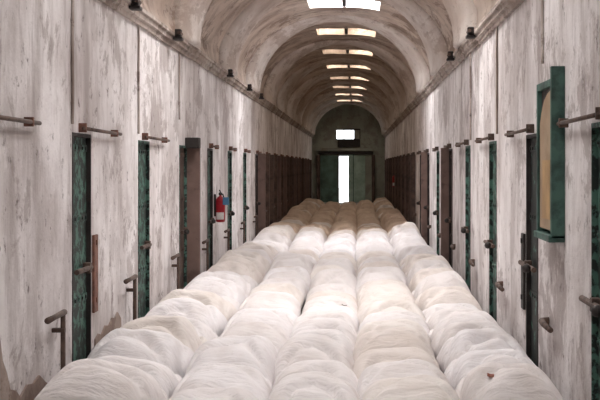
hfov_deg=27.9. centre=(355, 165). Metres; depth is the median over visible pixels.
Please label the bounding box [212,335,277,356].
sandbag
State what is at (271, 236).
sandbag
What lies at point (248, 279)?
sandbag
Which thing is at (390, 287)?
sandbag
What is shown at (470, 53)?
trim
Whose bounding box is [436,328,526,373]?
sandbag
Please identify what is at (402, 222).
sandbag
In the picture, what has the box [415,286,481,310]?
sandbag
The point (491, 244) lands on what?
door
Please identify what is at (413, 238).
sandbag
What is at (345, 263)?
sandbag
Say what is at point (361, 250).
sandbag
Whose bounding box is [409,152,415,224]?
door
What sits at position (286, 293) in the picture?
sandbag
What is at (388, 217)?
sandbag
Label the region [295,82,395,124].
trim
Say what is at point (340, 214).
sandbag
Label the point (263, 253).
sandbag
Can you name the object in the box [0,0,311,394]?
wall
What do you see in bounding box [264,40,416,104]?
trim
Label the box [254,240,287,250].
sandbag
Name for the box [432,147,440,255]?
door
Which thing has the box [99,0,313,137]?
trim
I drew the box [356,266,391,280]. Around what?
sandbag
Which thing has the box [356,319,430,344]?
sandbag
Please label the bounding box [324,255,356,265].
sandbag
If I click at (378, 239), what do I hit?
sandbag
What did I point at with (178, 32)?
bracket
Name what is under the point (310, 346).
sandbag
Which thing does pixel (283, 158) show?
door
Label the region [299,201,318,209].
sandbag
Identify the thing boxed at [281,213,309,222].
sandbag
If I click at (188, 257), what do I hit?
door
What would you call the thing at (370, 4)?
window
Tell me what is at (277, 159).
door
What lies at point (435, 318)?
sandbag
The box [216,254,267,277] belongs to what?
sandbag
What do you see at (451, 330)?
sandbag
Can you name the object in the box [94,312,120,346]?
trim
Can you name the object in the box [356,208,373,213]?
sandbag
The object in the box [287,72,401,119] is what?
trim
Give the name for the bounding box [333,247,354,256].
sandbag
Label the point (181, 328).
sandbag
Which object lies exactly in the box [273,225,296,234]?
sandbag
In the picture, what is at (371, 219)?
sandbag
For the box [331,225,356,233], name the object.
sandbag
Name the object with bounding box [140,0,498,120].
ceiling
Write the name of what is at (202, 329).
sandbag
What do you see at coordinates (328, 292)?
sandbag
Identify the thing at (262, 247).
sandbag
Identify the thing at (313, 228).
sandbag
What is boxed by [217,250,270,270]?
sandbag
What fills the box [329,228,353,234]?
sandbag
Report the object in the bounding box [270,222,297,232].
sandbag
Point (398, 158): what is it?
door
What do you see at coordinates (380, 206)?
sandbag
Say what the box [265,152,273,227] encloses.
door
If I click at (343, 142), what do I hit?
window
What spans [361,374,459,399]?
sandbag
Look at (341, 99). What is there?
window
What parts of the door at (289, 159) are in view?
guide post, guide post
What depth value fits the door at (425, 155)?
23.26 m
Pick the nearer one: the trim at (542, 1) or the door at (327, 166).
the trim at (542, 1)
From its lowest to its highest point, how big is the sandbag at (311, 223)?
0.326 m
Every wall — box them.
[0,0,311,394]
[312,104,384,202]
[385,0,599,399]
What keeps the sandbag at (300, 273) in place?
on the floor
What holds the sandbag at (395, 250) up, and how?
on the floor
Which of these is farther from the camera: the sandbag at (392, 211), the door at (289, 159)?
the door at (289, 159)
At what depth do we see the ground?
73.57 m
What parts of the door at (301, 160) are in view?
guide post, guide post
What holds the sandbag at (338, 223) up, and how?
on the floor
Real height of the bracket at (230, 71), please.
0.120 m
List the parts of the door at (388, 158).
guide post, guide post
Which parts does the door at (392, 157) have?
guide post, guide post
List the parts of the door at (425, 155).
guide post, frame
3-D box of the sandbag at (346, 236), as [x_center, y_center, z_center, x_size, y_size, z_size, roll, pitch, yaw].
[-0.284,1.523,23.396,0.645,0.428,0.782,0,0,3]
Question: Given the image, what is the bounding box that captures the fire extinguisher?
[214,190,228,221]
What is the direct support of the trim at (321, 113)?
attached to the wall at (36, 161)
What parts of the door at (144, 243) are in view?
lever, frame, rail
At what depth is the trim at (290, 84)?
33.18 m
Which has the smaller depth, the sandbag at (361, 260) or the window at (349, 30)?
the sandbag at (361, 260)
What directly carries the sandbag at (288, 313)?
on the floor
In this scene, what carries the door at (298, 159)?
in the wall at (36, 161)
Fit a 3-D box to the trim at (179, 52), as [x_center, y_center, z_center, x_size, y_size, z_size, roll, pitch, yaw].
[-2.088,-0.950,14.250,0.022,0.801,0.034,0,0,0]
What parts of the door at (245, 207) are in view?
frame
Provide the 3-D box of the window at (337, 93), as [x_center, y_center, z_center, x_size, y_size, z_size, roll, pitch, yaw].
[-0.215,-3.121,49.860,1.463,0.454,1.310,0,0,0]
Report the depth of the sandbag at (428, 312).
12.19 m
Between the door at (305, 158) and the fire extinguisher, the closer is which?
the fire extinguisher
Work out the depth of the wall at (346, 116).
57.69 m
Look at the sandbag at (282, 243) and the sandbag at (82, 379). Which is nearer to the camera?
the sandbag at (82, 379)
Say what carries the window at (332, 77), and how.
attached to the ceiling
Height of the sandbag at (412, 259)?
0.488 m
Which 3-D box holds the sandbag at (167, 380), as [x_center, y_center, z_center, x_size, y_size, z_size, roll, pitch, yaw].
[-1.642,1.535,8.463,0.767,0.375,0.744,0,0,18]
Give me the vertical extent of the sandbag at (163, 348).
0.490 m
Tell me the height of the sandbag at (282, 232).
0.484 m
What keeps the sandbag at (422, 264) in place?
on the floor
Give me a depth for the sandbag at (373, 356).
8.90 m
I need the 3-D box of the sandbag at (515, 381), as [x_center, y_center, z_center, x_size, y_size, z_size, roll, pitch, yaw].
[0.984,1.494,7.759,0.637,0.459,0.751,0,0,-11]
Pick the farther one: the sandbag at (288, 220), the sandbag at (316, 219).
the sandbag at (316, 219)
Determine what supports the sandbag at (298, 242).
on the floor
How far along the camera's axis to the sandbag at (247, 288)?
14.43 m
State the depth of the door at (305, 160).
47.35 m
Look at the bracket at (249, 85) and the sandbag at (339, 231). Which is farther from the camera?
the sandbag at (339, 231)
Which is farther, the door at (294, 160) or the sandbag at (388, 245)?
the door at (294, 160)
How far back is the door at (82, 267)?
9.31 m
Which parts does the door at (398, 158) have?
guide post, guide post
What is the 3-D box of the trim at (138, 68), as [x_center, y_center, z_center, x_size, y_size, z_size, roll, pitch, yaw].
[-2.088,-0.830,11.580,0.022,1.041,0.034,0,0,0]
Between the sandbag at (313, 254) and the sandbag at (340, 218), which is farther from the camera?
the sandbag at (340, 218)
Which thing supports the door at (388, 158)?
in the wall at (571, 27)
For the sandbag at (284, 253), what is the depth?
17.84 m
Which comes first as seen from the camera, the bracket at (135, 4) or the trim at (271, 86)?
the bracket at (135, 4)
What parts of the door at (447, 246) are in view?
guide post, frame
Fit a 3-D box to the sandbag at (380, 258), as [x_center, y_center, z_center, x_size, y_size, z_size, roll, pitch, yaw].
[0.359,1.545,17.995,0.676,0.392,0.785,0,0,-2]
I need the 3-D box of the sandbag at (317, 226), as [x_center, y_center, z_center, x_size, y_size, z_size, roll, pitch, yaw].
[-0.957,1.508,26.169,0.666,0.463,0.784,0,0,-2]
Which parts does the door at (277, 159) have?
guide post, guide post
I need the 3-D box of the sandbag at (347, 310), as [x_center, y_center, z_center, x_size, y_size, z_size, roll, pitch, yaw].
[-0.283,1.579,12.160,0.634,0.324,0.787,0,0,0]
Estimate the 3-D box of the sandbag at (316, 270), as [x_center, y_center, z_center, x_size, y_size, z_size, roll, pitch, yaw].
[-0.334,1.524,15.881,0.634,0.434,0.785,0,0,0]
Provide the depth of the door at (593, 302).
7.02 m
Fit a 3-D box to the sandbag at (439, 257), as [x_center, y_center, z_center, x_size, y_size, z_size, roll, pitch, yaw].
[0.982,1.452,16.000,0.637,0.530,0.744,0,0,-10]
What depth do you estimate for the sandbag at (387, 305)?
11.95 m
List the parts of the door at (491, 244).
rail, knob, frame, lever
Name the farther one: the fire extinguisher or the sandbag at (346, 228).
the sandbag at (346, 228)
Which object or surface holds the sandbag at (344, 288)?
on the floor
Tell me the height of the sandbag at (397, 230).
0.518 m
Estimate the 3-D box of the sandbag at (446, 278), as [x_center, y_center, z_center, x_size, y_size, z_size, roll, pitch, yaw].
[0.977,1.451,13.737,0.634,0.516,0.744,0,0,-11]
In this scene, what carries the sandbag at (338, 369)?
on the floor
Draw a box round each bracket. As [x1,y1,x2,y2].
[129,0,141,10]
[173,29,183,40]
[227,69,233,76]
[247,84,252,90]
[446,51,454,60]
[465,27,475,38]
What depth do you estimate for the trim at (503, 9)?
14.24 m
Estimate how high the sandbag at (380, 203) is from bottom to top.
0.479 m
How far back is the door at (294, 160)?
39.25 m
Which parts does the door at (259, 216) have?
frame, guide post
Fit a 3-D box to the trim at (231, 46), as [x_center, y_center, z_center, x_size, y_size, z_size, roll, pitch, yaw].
[-0.358,-2.257,19.570,3.751,1.534,1.044,0,0,0]
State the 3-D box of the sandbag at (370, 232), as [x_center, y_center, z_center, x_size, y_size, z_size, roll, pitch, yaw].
[0.365,1.518,23.968,0.676,0.434,0.779,0,0,-2]
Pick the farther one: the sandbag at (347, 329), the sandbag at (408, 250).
the sandbag at (408, 250)
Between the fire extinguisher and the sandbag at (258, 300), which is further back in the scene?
the fire extinguisher
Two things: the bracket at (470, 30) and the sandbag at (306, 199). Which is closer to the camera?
the bracket at (470, 30)
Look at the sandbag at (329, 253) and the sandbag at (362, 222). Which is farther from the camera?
the sandbag at (362, 222)
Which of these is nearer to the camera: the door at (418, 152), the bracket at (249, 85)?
the bracket at (249, 85)
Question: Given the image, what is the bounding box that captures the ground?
[339,188,347,201]
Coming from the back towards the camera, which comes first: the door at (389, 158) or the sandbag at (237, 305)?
the door at (389, 158)
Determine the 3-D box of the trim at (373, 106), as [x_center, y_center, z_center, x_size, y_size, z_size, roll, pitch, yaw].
[-0.358,-2.259,52.190,3.742,1.538,1.022,0,0,0]
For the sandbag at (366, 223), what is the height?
0.317 m
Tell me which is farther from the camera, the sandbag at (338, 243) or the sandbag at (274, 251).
the sandbag at (338, 243)
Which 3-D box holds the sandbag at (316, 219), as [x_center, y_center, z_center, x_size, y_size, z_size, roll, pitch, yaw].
[-0.901,1.552,31.433,0.671,0.371,0.790,0,0,3]
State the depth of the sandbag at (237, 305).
13.00 m
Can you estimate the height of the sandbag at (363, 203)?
0.504 m
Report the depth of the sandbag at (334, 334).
9.83 m
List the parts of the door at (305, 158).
guide post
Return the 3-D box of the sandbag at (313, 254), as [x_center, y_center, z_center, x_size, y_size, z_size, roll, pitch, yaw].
[-0.901,1.543,19.417,0.666,0.396,0.788,0,0,-1]
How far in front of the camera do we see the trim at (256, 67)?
23.87 m
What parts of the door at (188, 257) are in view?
lever, frame, guide post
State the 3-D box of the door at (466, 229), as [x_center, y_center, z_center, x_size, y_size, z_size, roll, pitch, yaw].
[1.371,0.713,14.860,0.199,2.075,2.560,0,0,0]
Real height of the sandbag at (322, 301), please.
0.347 m
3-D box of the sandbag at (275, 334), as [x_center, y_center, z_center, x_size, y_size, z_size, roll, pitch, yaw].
[-0.893,1.544,10.420,0.666,0.398,0.789,0,0,1]
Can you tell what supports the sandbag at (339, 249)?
on the floor
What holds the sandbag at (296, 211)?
on the floor
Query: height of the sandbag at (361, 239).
0.411 m
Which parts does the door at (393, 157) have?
guide post, guide post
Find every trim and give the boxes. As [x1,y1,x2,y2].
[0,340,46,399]
[71,0,73,123]
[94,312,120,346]
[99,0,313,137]
[137,25,139,133]
[175,0,476,48]
[178,52,179,119]
[219,0,447,75]
[246,15,429,92]
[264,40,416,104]
[277,58,407,112]
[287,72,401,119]
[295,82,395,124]
[301,90,390,128]
[307,97,387,131]
[311,103,384,134]
[383,0,524,137]
[470,53,470,139]
[496,27,497,133]
[541,0,543,63]
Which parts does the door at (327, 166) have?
post, post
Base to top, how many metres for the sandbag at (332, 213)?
0.438 m
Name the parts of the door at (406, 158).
guide post, guide post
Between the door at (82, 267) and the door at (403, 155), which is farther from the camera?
the door at (403, 155)
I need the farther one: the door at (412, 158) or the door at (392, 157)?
the door at (392, 157)
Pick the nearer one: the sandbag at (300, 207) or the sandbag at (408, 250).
the sandbag at (408, 250)
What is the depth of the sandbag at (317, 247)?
21.65 m
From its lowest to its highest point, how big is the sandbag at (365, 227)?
0.364 m
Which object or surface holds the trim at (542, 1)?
attached to the wall at (571, 27)
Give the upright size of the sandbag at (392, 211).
0.543 m
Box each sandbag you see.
[34,359,168,399]
[87,328,193,377]
[96,355,181,397]
[120,315,206,352]
[145,297,227,336]
[159,289,237,320]
[169,387,258,399]
[172,362,272,399]
[184,277,247,304]
[185,337,275,384]
[187,318,217,340]
[193,271,252,295]
[207,261,262,284]
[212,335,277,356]
[215,271,257,287]
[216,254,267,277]
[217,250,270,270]
[220,322,288,349]
[221,296,240,310]
[223,308,292,337]
[234,245,275,260]
[236,248,271,263]
[238,292,300,316]
[240,242,277,254]
[242,241,282,252]
[249,283,304,307]
[252,232,291,246]
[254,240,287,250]
[255,291,300,308]
[256,227,294,241]
[258,278,307,303]
[260,308,297,322]
[263,267,310,291]
[267,240,288,249]
[268,371,359,399]
[269,226,295,236]
[269,255,313,274]
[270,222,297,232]
[271,251,313,266]
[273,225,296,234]
[273,360,357,389]
[275,334,354,379]
[280,219,305,225]
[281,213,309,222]
[281,217,308,224]
[287,209,311,219]
[288,249,318,261]
[289,205,313,214]
[289,240,322,248]
[289,318,357,345]
[291,244,322,252]
[291,329,353,355]
[292,236,323,245]
[293,247,320,256]
[293,310,356,331]
[295,231,325,242]
[297,226,326,239]
[298,225,326,235]
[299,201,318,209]
[302,295,357,315]
[304,198,321,205]
[304,254,316,265]
[305,283,356,301]
[305,290,356,304]
[305,306,358,332]
[309,223,330,231]
[309,268,356,290]
[310,214,332,221]
[310,218,333,224]
[310,265,342,279]
[311,223,330,227]
[311,258,355,276]
[312,212,333,220]
[319,248,354,258]
[319,252,354,259]
[322,211,335,217]
[322,238,350,247]
[323,240,355,251]
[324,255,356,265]
[325,256,357,270]
[326,230,356,240]
[328,233,355,245]
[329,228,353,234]
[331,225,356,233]
[332,223,356,229]
[333,213,355,222]
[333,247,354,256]
[334,216,356,226]
[336,221,356,227]
[353,327,434,361]
[353,347,439,378]
[355,235,387,249]
[355,244,392,261]
[355,272,404,293]
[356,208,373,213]
[356,227,375,234]
[356,261,398,277]
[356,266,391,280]
[356,279,409,300]
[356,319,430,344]
[356,359,448,399]
[357,202,374,208]
[357,213,379,222]
[357,218,379,224]
[357,221,380,227]
[357,223,381,228]
[357,251,393,260]
[357,252,395,267]
[357,283,414,305]
[357,292,414,319]
[358,228,387,237]
[358,256,399,268]
[358,310,429,333]
[359,238,390,246]
[359,267,406,283]
[359,299,425,325]
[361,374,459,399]
[362,231,388,240]
[363,241,392,251]
[375,203,392,210]
[376,205,393,211]
[379,209,400,220]
[381,214,405,226]
[382,218,405,229]
[386,221,406,231]
[387,222,420,237]
[388,228,420,241]
[389,232,426,246]
[392,243,423,255]
[393,235,426,248]
[395,245,437,263]
[399,253,426,266]
[402,254,435,273]
[405,255,449,276]
[406,260,452,286]
[408,267,453,292]
[412,271,470,299]
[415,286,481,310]
[422,303,479,318]
[425,308,478,329]
[428,311,497,342]
[431,319,504,358]
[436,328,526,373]
[444,348,535,389]
[455,363,562,399]
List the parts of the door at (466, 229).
frame, lever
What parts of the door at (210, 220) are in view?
frame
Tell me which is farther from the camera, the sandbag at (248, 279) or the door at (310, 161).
the door at (310, 161)
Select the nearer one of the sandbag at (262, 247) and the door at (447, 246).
the door at (447, 246)
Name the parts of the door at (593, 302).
rail, knob, frame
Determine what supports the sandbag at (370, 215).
on the floor
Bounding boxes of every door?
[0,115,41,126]
[44,123,121,368]
[124,133,169,319]
[171,137,200,288]
[202,143,218,270]
[224,146,236,250]
[240,149,250,243]
[253,151,264,236]
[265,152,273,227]
[274,153,280,222]
[280,154,286,218]
[286,155,291,212]
[291,156,296,206]
[295,157,299,204]
[299,157,303,202]
[302,158,306,199]
[305,158,308,197]
[308,159,311,198]
[315,148,374,202]
[385,159,386,197]
[386,158,388,199]
[388,158,390,200]
[390,157,392,202]
[392,157,395,206]
[394,156,398,208]
[397,155,401,210]
[400,154,404,215]
[404,153,409,221]
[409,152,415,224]
[416,151,420,233]
[421,149,430,245]
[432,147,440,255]
[441,144,455,268]
[455,139,474,291]
[475,133,503,321]
[504,124,552,366]
[556,107,599,399]
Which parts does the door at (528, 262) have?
rail, strike plate, knob, frame, lever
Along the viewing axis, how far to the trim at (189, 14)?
14.57 m
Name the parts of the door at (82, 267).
lever, frame, strike plate, rail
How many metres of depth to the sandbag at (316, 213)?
33.56 m
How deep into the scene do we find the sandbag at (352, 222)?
30.07 m
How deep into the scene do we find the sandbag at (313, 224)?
28.34 m
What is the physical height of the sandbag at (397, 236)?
0.461 m
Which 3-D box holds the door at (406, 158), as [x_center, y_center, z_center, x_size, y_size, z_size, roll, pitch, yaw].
[1.365,0.713,30.750,0.210,2.075,1.941,0,0,0]
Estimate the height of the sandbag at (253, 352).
0.463 m
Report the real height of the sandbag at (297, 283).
0.349 m
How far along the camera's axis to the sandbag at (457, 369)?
8.40 m
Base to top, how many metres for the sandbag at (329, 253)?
0.335 m
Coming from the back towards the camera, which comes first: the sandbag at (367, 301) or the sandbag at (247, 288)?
the sandbag at (247, 288)
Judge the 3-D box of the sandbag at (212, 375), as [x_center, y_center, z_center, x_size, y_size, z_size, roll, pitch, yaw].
[-0.910,1.543,8.162,0.671,0.387,0.788,0,0,3]
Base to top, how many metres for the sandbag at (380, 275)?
0.415 m
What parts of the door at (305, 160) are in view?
guide post, guide post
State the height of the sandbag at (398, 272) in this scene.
0.420 m
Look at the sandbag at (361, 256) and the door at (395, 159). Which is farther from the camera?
the door at (395, 159)
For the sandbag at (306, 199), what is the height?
0.552 m
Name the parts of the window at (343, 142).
sill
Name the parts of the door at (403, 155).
guide post, guide post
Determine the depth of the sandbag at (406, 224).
24.12 m
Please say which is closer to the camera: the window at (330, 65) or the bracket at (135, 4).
the bracket at (135, 4)
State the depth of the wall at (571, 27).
10.05 m
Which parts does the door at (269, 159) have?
guide post, guide post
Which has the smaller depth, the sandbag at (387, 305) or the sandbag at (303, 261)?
the sandbag at (387, 305)
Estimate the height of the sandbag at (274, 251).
0.471 m
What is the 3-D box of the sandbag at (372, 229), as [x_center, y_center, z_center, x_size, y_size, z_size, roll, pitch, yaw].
[0.374,1.508,24.730,0.676,0.463,0.786,0,0,-3]
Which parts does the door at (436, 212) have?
frame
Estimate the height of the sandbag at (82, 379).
0.481 m
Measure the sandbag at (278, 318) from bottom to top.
0.412 m
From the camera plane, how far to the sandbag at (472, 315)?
10.65 m
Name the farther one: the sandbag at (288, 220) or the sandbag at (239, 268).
the sandbag at (288, 220)
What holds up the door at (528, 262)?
in the wall at (571, 27)
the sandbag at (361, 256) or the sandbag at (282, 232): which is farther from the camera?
the sandbag at (282, 232)
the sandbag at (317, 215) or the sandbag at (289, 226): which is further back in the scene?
the sandbag at (317, 215)
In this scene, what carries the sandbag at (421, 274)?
on the floor
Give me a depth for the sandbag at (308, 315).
11.33 m
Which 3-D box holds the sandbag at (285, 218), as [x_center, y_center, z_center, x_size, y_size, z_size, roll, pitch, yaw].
[-1.638,1.531,31.736,0.767,0.371,0.745,0,0,10]
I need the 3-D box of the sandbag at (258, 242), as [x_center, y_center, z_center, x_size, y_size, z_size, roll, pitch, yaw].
[-1.634,1.490,20.447,0.763,0.439,0.746,0,0,15]
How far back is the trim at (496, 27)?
11.69 m
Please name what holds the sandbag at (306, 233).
on the floor
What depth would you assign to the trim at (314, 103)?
47.18 m
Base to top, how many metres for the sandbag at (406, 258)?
0.384 m
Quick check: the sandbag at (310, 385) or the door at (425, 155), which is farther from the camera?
the door at (425, 155)
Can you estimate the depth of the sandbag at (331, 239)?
22.57 m
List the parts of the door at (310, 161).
guide post, guide post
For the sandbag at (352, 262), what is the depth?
18.11 m
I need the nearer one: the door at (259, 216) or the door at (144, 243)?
the door at (144, 243)
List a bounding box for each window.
[308,0,379,10]
[316,27,375,36]
[322,49,372,55]
[327,64,369,69]
[330,76,368,80]
[333,85,366,89]
[335,93,361,95]
[337,99,360,101]
[338,129,359,146]
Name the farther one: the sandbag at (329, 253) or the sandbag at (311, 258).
the sandbag at (329, 253)
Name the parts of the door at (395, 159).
guide post, guide post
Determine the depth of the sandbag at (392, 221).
29.32 m
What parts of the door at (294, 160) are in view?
guide post, guide post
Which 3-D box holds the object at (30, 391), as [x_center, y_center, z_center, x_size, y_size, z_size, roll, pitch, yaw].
[-2.092,1.345,7.600,0.013,0.790,1.400,0,0,0]
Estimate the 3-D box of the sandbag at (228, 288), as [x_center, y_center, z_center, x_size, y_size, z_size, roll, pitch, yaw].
[-1.639,1.497,13.700,0.767,0.456,0.746,0,0,13]
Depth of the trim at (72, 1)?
8.87 m
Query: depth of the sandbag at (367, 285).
14.18 m
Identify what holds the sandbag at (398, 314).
on the floor
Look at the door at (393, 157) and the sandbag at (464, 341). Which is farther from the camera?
the door at (393, 157)
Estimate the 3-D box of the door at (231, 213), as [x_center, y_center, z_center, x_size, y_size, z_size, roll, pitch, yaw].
[-2.091,0.713,19.720,0.199,2.075,1.981,0,0,0]
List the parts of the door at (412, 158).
guide post, guide post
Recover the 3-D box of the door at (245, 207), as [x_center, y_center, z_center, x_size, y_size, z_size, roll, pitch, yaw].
[-2.091,0.713,22.420,0.199,2.075,1.981,0,0,0]
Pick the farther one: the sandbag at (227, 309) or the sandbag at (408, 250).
the sandbag at (408, 250)
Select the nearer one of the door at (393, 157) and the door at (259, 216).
the door at (259, 216)
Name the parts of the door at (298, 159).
guide post, guide post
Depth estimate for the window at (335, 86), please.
45.77 m
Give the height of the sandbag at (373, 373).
0.407 m
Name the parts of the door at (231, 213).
frame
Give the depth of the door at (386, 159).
52.20 m
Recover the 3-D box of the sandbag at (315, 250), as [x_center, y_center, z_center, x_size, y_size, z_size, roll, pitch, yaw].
[-0.905,1.576,20.917,0.666,0.332,0.789,0,0,-1]
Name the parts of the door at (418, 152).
frame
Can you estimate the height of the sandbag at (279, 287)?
0.353 m
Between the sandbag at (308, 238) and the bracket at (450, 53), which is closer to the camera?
the bracket at (450, 53)
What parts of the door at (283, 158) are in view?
guide post, guide post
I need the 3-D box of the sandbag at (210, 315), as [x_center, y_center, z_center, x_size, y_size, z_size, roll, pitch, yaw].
[-1.635,1.488,11.482,0.766,0.476,0.748,0,0,13]
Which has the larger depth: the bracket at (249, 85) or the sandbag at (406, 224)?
the sandbag at (406, 224)
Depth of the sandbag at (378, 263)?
17.14 m
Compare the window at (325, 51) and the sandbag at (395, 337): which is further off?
the window at (325, 51)
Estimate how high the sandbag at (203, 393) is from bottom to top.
0.357 m
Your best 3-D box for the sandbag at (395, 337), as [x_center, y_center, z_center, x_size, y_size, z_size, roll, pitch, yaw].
[0.301,1.525,9.720,0.676,0.427,0.785,0,0,-2]
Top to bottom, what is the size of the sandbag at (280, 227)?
0.478 m
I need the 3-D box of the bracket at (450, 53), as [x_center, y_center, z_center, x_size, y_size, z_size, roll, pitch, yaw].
[1.255,-1.460,16.000,0.100,0.120,0.180,0,0,0]
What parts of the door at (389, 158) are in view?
guide post, guide post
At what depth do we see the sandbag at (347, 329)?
10.53 m
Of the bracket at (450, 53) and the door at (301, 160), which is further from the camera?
the door at (301, 160)
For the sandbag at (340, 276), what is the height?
0.445 m
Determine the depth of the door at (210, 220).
17.52 m
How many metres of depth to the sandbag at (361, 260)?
18.65 m
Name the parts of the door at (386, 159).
guide post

